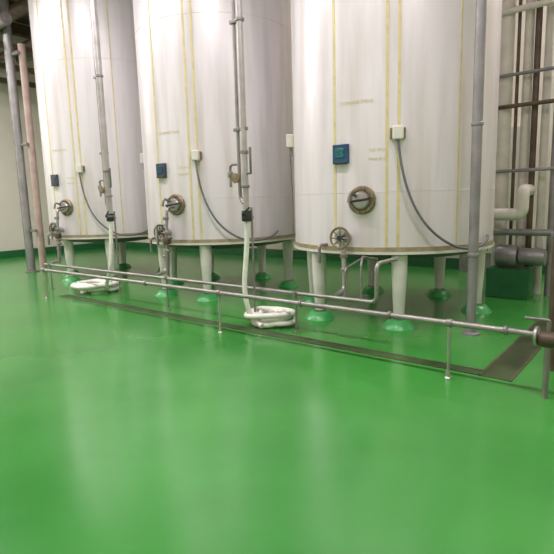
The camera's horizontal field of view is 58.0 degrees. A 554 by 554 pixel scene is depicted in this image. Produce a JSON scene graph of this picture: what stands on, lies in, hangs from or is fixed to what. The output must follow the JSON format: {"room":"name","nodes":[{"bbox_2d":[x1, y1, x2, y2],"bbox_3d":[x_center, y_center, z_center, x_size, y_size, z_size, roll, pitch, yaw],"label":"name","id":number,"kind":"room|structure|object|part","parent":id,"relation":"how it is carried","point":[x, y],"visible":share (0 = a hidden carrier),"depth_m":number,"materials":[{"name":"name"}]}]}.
{"room":"factory tank room","nodes":[
{"label":"factory tank room","id":0,"kind":"room"},
{"bbox_2d":[12,0,29,24],"bbox_3d":[-2.861,-6.682,6.177,20.100,0.200,14.100,5,11,38],"label":"ceiling","id":1,"kind":"structure","parent":0,"point":[21,20],"depth_m":15.37,"materials":[{"name":"black"}]},
{"bbox_2d":[0,22,88,250],"bbox_3d":[-10.542,-3.757,12.895,0.200,7.200,13.700,5,11,38],"label":"wall","id":2,"kind":"structure","parent":0,"point":[11,227],"depth_m":15.72,"materials":[{"name":"beige paint"}]},
{"bbox_2d":[0,0,35,87],"bbox_3d":[-6.833,-6.495,13.244,4.730,1.850,5.600,5,11,38],"label":"rack","id":3,"kind":"object","parent":2,"relation":"attached to","point":[19,9],"visible":0.05,"depth_m":12.95,"materials":[{"name":"brown metal"}]},
{"bbox_2d":[0,243,104,258],"bbox_3d":[-10.344,-0.299,13.346,0.060,0.220,13.680,5,11,38],"label":"baseboard","id":4,"kind":"structure","parent":2,"relation":"attached to","point":[12,253],"depth_m":16.73,"materials":[{"name":"green paint"}]},
{"bbox_2d":[0,247,553,553],"bbox_3d":[-2.657,0.629,7.303,20.100,0.200,14.100,5,11,38],"label":"floor","id":5,"kind":"structure","parent":0,"point":[123,431],"depth_m":3.54,"materials":[{"name":"green paint"}]},
{"bbox_2d":[0,6,27,270],"bbox_3d":[-6.199,-3.699,11.734,0.060,7.200,0.060,5,11,38],"label":"conduit","id":6,"kind":"object","parent":5,"relation":"on","point":[0,6],"visible":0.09,"depth_m":11.79,"materials":[{"name":"silver metal"}]},
{"bbox_2d":[0,0,35,269],"bbox_3d":[-6.059,-3.686,11.623,0.170,7.200,0.170,5,11,38],"label":"pipe","id":7,"kind":"object","parent":5,"relation":"on","point":[4,4],"visible":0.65,"depth_m":11.64,"materials":[{"name":"grey metal"}]},
{"bbox_2d":[11,51,19,55],"bbox_3d":[-6.039,-5.070,11.402,0.600,0.060,0.060,5,11,38],"label":"clamp","id":8,"kind":"object","parent":7,"relation":"attached to","point":[14,53],"visible":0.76,"depth_m":11.26,"materials":[{"name":"silver metal"}]},
{"bbox_2d":[17,43,46,271],"bbox_3d":[-5.718,-2.698,11.717,0.160,5.200,0.160,5,11,38],"label":"pipe","id":9,"kind":"object","parent":5,"relation":"on","point":[21,47],"visible":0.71,"depth_m":11.64,"materials":[{"name":"metal"}]},
{"bbox_2d":[25,269,38,272],"bbox_3d":[-5.960,-0.159,12.166,0.320,0.060,0.320,5,11,38],"label":"flange","id":10,"kind":"object","parent":5,"relation":"on","point":[33,270],"visible":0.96,"depth_m":12.07,"materials":[{"name":"silver metal"}]},
{"bbox_2d":[28,0,159,282],"bbox_3d":[-3.678,-3.404,10.805,2.733,6.760,2.841,-5,9,-20],"label":"storage tank","id":11,"kind":"object","parent":5,"relation":"on","point":[61,34],"visible":0.81,"depth_m":9.71,"materials":[{"name":"metal"}]},
{"bbox_3d":[-4.427,-1.927,9.959,0.200,0.220,0.050,4,11,34],"label":"display frame","id":12,"kind":"part","parent":11,"relation":"part of","materials":[{"name":"plastic"}]},
{"bbox_2d":[50,225,63,263],"bbox_3d":[-4.409,-0.653,9.995,0.182,0.770,0.376,5,11,38],"label":"outlet","id":13,"kind":"object","parent":11,"relation":"attached to","point":[52,230],"depth_m":9.98,"materials":[{"name":"silver metal"}]},
{"bbox_3d":[-4.302,-0.367,10.389,0.192,0.840,0.192,5,11,38],"label":"leg","id":14,"kind":"part","parent":11,"relation":"part of","materials":[{"name":"white metal"}]},
{"bbox_3d":[-3.622,-0.879,11.254,2.680,0.190,2.680,5,11,38],"label":"dish","id":15,"kind":"part","parent":11,"relation":"part of","materials":[{"name":"white metal"}]},
{"bbox_3d":[-3.381,-0.361,10.184,0.192,0.840,0.192,5,11,38],"label":"leg","id":16,"kind":"part","parent":11,"relation":"part of","materials":[{"name":"white metal"}]},
{"bbox_3d":[-3.844,-0.695,12.432,0.192,0.840,0.192,5,11,38],"label":"leg","id":17,"kind":"part","parent":11,"relation":"part of","materials":[{"name":"white metal"}]},
{"bbox_2d":[70,221,118,293],"bbox_3d":[-3.167,-0.376,8.974,1.165,1.294,0.838,2,9,20],"label":"coiled hose","id":18,"kind":"object","parent":5,"relation":"on","point":[92,285],"visible":0.96,"depth_m":8.77,"materials":[{"name":"white rubber"}]},
{"bbox_2d":[89,0,120,295],"bbox_3d":[-2.882,-3.223,8.042,0.210,7.200,0.486,-7,10,-33],"label":"pipe","id":19,"kind":"object","parent":5,"relation":"on","point":[110,215],"visible":1,"depth_m":8.10,"materials":[{"name":"silver metal"}]},
{"bbox_2d":[98,179,102,196],"bbox_3d":[-2.946,-1.501,8.418,0.185,0.286,0.070,5,11,38],"label":"tap","id":20,"kind":"object","parent":19,"relation":"on","point":[100,180],"depth_m":8.42,"materials":[{"name":"gold metal"}]},
{"bbox_2d":[133,0,299,301],"bbox_3d":[-1.018,-3.154,8.702,2.729,6.760,2.842,-4,9,-18],"label":"storage tank","id":21,"kind":"object","parent":5,"relation":"on","point":[184,48],"visible":0.96,"depth_m":7.74,"materials":[{"name":"metal"}]},
{"bbox_3d":[-1.825,-1.682,7.897,0.201,0.220,0.053,5,11,38],"label":"display frame","id":22,"kind":"part","parent":21,"relation":"part of","materials":[{"name":"plastic"}]},
{"bbox_2d":[155,227,171,275],"bbox_3d":[-1.816,-0.407,7.932,0.182,0.770,0.375,5,11,38],"label":"outlet","id":23,"kind":"object","parent":21,"relation":"attached to","point":[160,234],"depth_m":7.89,"materials":[{"name":"silver metal"}]},
{"bbox_3d":[-1.913,-0.148,8.532,0.192,0.840,0.192,5,11,38],"label":"leg","id":24,"kind":"part","parent":21,"relation":"part of","materials":[{"name":"white metal"}]},
{"bbox_2d":[161,198,170,206],"bbox_3d":[-1.718,-1.156,7.743,0.164,0.130,0.045,-9,12,-42],"label":"tap","id":25,"kind":"object","parent":21,"relation":"on","point":[168,200],"depth_m":7.73,"materials":[{"name":"silver metal"}]},
{"bbox_3d":[-2.016,-0.320,9.666,0.192,0.840,0.192,5,11,38],"label":"leg","id":26,"kind":"part","parent":21,"relation":"part of","materials":[{"name":"white metal"}]},
{"bbox_3d":[-1.130,-0.092,8.033,0.192,0.840,0.192,5,11,38],"label":"leg","id":27,"kind":"part","parent":21,"relation":"part of","materials":[{"name":"white metal"}]},
{"bbox_3d":[-1.378,-0.431,10.273,0.192,0.840,0.192,5,11,38],"label":"leg","id":28,"kind":"part","parent":21,"relation":"part of","materials":[{"name":"white metal"}]},
{"bbox_3d":[-0.963,-0.629,9.151,2.680,0.190,2.680,5,11,38],"label":"dish","id":29,"kind":"part","parent":21,"relation":"part of","materials":[{"name":"white metal"}]},
{"bbox_3d":[-0.313,-0.443,10.158,0.192,0.840,0.192,5,11,38],"label":"leg","id":30,"kind":"part","parent":21,"relation":"part of","materials":[{"name":"white metal"}]},
{"bbox_3d":[0.201,-0.293,9.090,0.192,0.840,0.192,5,11,38],"label":"leg","id":31,"kind":"part","parent":21,"relation":"part of","materials":[{"name":"white metal"}]},
{"bbox_2d":[44,256,398,332],"bbox_3d":[-1.514,-0.023,7.602,7.023,0.934,0.642,5,11,38],"label":"pipe rail","id":32,"kind":"object","parent":5,"relation":"on","point":[376,270],"visible":1,"depth_m":5.91,"materials":[{"name":"silver metal"}]},
{"bbox_3d":[-1.613,0.251,7.366,0.024,0.470,0.024,5,11,38],"label":"post","id":33,"kind":"part","parent":32,"relation":"part of","materials":[{"name":"silver metal"}]},
{"bbox_3d":[-1.552,-0.221,7.530,7.023,0.456,0.503,5,11,38],"label":"rail","id":34,"kind":"part","parent":32,"relation":"part of","materials":[{"name":"silver metal"}]},
{"bbox_3d":[0.226,0.424,5.912,0.024,0.470,0.024,5,11,38],"label":"post","id":35,"kind":"part","parent":32,"relation":"part of","materials":[{"name":"silver metal"}]},
{"bbox_2d":[228,0,255,326],"bbox_3d":[-0.461,-2.934,5.723,0.210,7.200,0.486,-7,10,-33],"label":"pipe","id":36,"kind":"object","parent":5,"relation":"on","point":[247,215],"visible":1,"depth_m":5.87,"materials":[{"name":"silver metal"}]},
{"bbox_2d":[228,163,236,186],"bbox_3d":[-0.525,-1.241,6.095,0.185,0.286,0.070,5,11,38],"label":"tap","id":37,"kind":"object","parent":36,"relation":"on","point":[230,173],"depth_m":6.10,"materials":[{"name":"gold metal"}]},
{"bbox_2d":[242,221,294,327],"bbox_3d":[-0.096,-0.056,6.226,0.633,1.318,0.584,5,11,38],"label":"coiled hose","id":38,"kind":"object","parent":5,"relation":"on","point":[264,316],"visible":0.98,"depth_m":6.11,"materials":[{"name":"white rubber"}]},
{"bbox_2d":[40,268,553,398],"bbox_3d":[-0.902,0.340,6.133,8.050,0.632,0.150,5,11,38],"label":"pipe rail","id":39,"kind":"object","parent":5,"relation":"on","point":[544,339],"visible":1,"depth_m":4.42,"materials":[{"name":"silver metal"}]},
{"bbox_3d":[-3.970,0.121,8.572,0.024,0.490,0.024,5,11,38],"label":"post","id":40,"kind":"part","parent":39,"relation":"part of","materials":[{"name":"silver metal"}]},
{"bbox_3d":[-0.685,0.430,5.974,0.024,0.490,0.024,5,11,38],"label":"post","id":41,"kind":"part","parent":39,"relation":"part of","materials":[{"name":"silver metal"}]},
{"bbox_3d":[-0.907,0.168,6.107,8.050,0.050,0.050,5,11,38],"label":"rail","id":42,"kind":"part","parent":39,"relation":"part of","materials":[{"name":"silver metal"}]},
{"bbox_3d":[1.466,0.632,4.273,0.024,0.490,0.024,5,11,38],"label":"post","id":43,"kind":"part","parent":39,"relation":"part of","materials":[{"name":"silver metal"}]},
{"bbox_3d":[1.968,0.318,3.787,0.166,0.034,0.024,2,10,24],"label":"valve lever","id":44,"kind":"part","parent":39,"relation":"part of","materials":[{"name":"silver metal"}]},
{"bbox_3d":[2.044,0.386,3.763,0.032,0.120,0.032,5,11,38],"label":"valve stem","id":45,"kind":"part","parent":39,"relation":"part of","materials":[{"name":"silver metal"}]},
{"bbox_2d":[59,294,546,381],"bbox_3d":[-0.153,0.432,7.446,7.412,0.008,2.510,5,11,38],"label":"drain","id":46,"kind":"object","parent":5,"relation":"on","point":[506,367],"visible":0.9,"depth_m":5.07,"materials":[{"name":"metal"}]},
{"bbox_2d":[286,0,501,330],"bbox_3d":[1.534,-2.912,6.664,2.759,6.760,2.837,-4,9,-13],"label":"storage tank","id":47,"kind":"object","parent":5,"relation":"on","point":[382,90],"visible":0.91,"depth_m":5.74,"materials":[{"name":"metal"}]},
{"bbox_3d":[0.193,-1.743,6.943,0.050,0.120,0.030,-1,9,2],"label":"transmitter stem","id":48,"kind":"part","parent":47,"relation":"part of","materials":[{"name":"silver metal"}]},
{"bbox_3d":[0.557,-0.078,7.631,0.192,0.840,0.192,5,11,38],"label":"leg","id":49,"kind":"part","parent":47,"relation":"part of","materials":[{"name":"white metal"}]},
{"bbox_3d":[0.559,0.084,6.580,0.192,0.840,0.192,5,11,38],"label":"leg","id":50,"kind":"part","parent":47,"relation":"part of","materials":[{"name":"white metal"}]},
{"bbox_3d":[0.749,-1.440,5.862,0.201,0.220,0.053,5,11,38],"label":"display frame","id":51,"kind":"part","parent":47,"relation":"part of","materials":[{"name":"blue plastic"}]},
{"bbox_2d":[334,230,351,295],"bbox_3d":[0.758,-0.166,5.897,0.182,0.770,0.375,5,11,38],"label":"outlet","id":52,"kind":"object","parent":47,"relation":"attached to","point":[341,237],"depth_m":5.88,"materials":[{"name":"silver metal"}]},
{"bbox_3d":[0.939,-0.876,5.715,0.247,0.068,0.076,3,10,26],"label":"port handle","id":53,"kind":"part","parent":47,"relation":"part of","materials":[{"name":"metal"}]},
{"bbox_3d":[1.591,-0.212,8.316,0.192,0.840,0.192,5,11,38],"label":"leg","id":54,"kind":"part","parent":47,"relation":"part of","materials":[{"name":"white metal"}]},
{"bbox_3d":[1.611,-0.387,7.115,2.680,0.190,2.680,5,11,38],"label":"dish","id":55,"kind":"part","parent":47,"relation":"part of","materials":[{"name":"white metal"}]},
{"bbox_3d":[1.464,0.149,5.994,0.192,0.840,0.192,5,11,38],"label":"leg","id":56,"kind":"part","parent":47,"relation":"part of","materials":[{"name":"white metal"}]},
{"bbox_3d":[2.553,-0.167,7.848,0.192,0.840,0.192,5,11,38],"label":"leg","id":57,"kind":"part","parent":47,"relation":"part of","materials":[{"name":"white metal"}]},
{"bbox_3d":[2.684,0.005,6.708,0.192,0.840,0.192,5,11,38],"label":"leg","id":58,"kind":"part","parent":47,"relation":"part of","materials":[{"name":"white metal"}]},
{"bbox_2d":[461,328,479,335],"bbox_3d":[2.191,0.616,5.657,0.200,0.060,0.200,5,11,38],"label":"flange","id":59,"kind":"object","parent":5,"relation":"on","point":[465,332],"visible":0.77,"depth_m":5.60,"materials":[{"name":"grey metal"}]},
{"bbox_2d":[466,0,486,329],"bbox_3d":[2.093,-2.911,5.113,0.110,7.200,0.110,5,11,38],"label":"shaft","id":60,"kind":"object","parent":5,"relation":"on","point":[481,5],"visible":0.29,"depth_m":5.33,"materials":[{"name":"grey metal"}]},
{"bbox_2d":[467,253,478,256],"bbox_3d":[2.167,-0.244,5.524,0.128,0.040,0.128,5,11,38],"label":"clamp","id":61,"kind":"object","parent":60,"relation":"attached to","point":[468,254],"visible":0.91,"depth_m":5.47,"materials":[{"name":"grey metal"}]},
{"bbox_2d":[471,121,483,125],"bbox_3d":[2.129,-1.627,5.311,0.128,0.040,0.128,5,11,38],"label":"clamp","id":62,"kind":"object","parent":60,"relation":"attached to","point":[475,122],"visible":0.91,"depth_m":5.26,"materials":[{"name":"grey metal"}]},
{"bbox_2d":[485,0,553,299],"bbox_3d":[3.828,-3.269,7.120,1.700,7.200,0.750,5,11,38],"label":"wall","id":63,"kind":"structure","parent":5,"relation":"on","point":[510,274],"depth_m":7.48,"materials":[{"name":"brown metal"}]},
{"bbox_3d":[3.578,0.072,7.685,0.600,0.440,0.400,5,11,38],"label":"pump frame","id":64,"kind":"part","parent":63,"relation":"part of","materials":[{"name":"green paint"}]},
{"bbox_3d":[3.801,-0.301,7.438,0.350,0.260,0.260,5,11,38],"label":"pump motor","id":65,"kind":"part","parent":63,"relation":"part of","materials":[{"name":"grey metal"}]},
{"bbox_2d":[548,225,553,371],"bbox_3d":[2.346,-2.732,3.903,0.100,7.200,0.100,5,11,38],"label":"shaft","id":66,"kind":"object","parent":5,"relation":"on","point":[551,297],"visible":0.5,"depth_m":4.34,"materials":[{"name":"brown metal"}]},
{"bbox_2d":[129,0,553,257],"bbox_3d":[1.566,-3.972,12.097,20.100,7.200,0.200,5,11,38],"label":"wall","id":67,"kind":"structure","parent":0,"point":[277,245],"depth_m":9.48,"materials":[{"name":"beige paint"}]},
{"bbox_2d":[115,242,544,273],"bbox_3d":[1.582,-0.507,12.528,19.560,0.220,0.060,5,11,38],"label":"baseboard","id":68,"kind":"structure","parent":67,"relation":"attached to","point":[298,254],"depth_m":13.37,"materials":[{"name":"green paint"}]}
]}

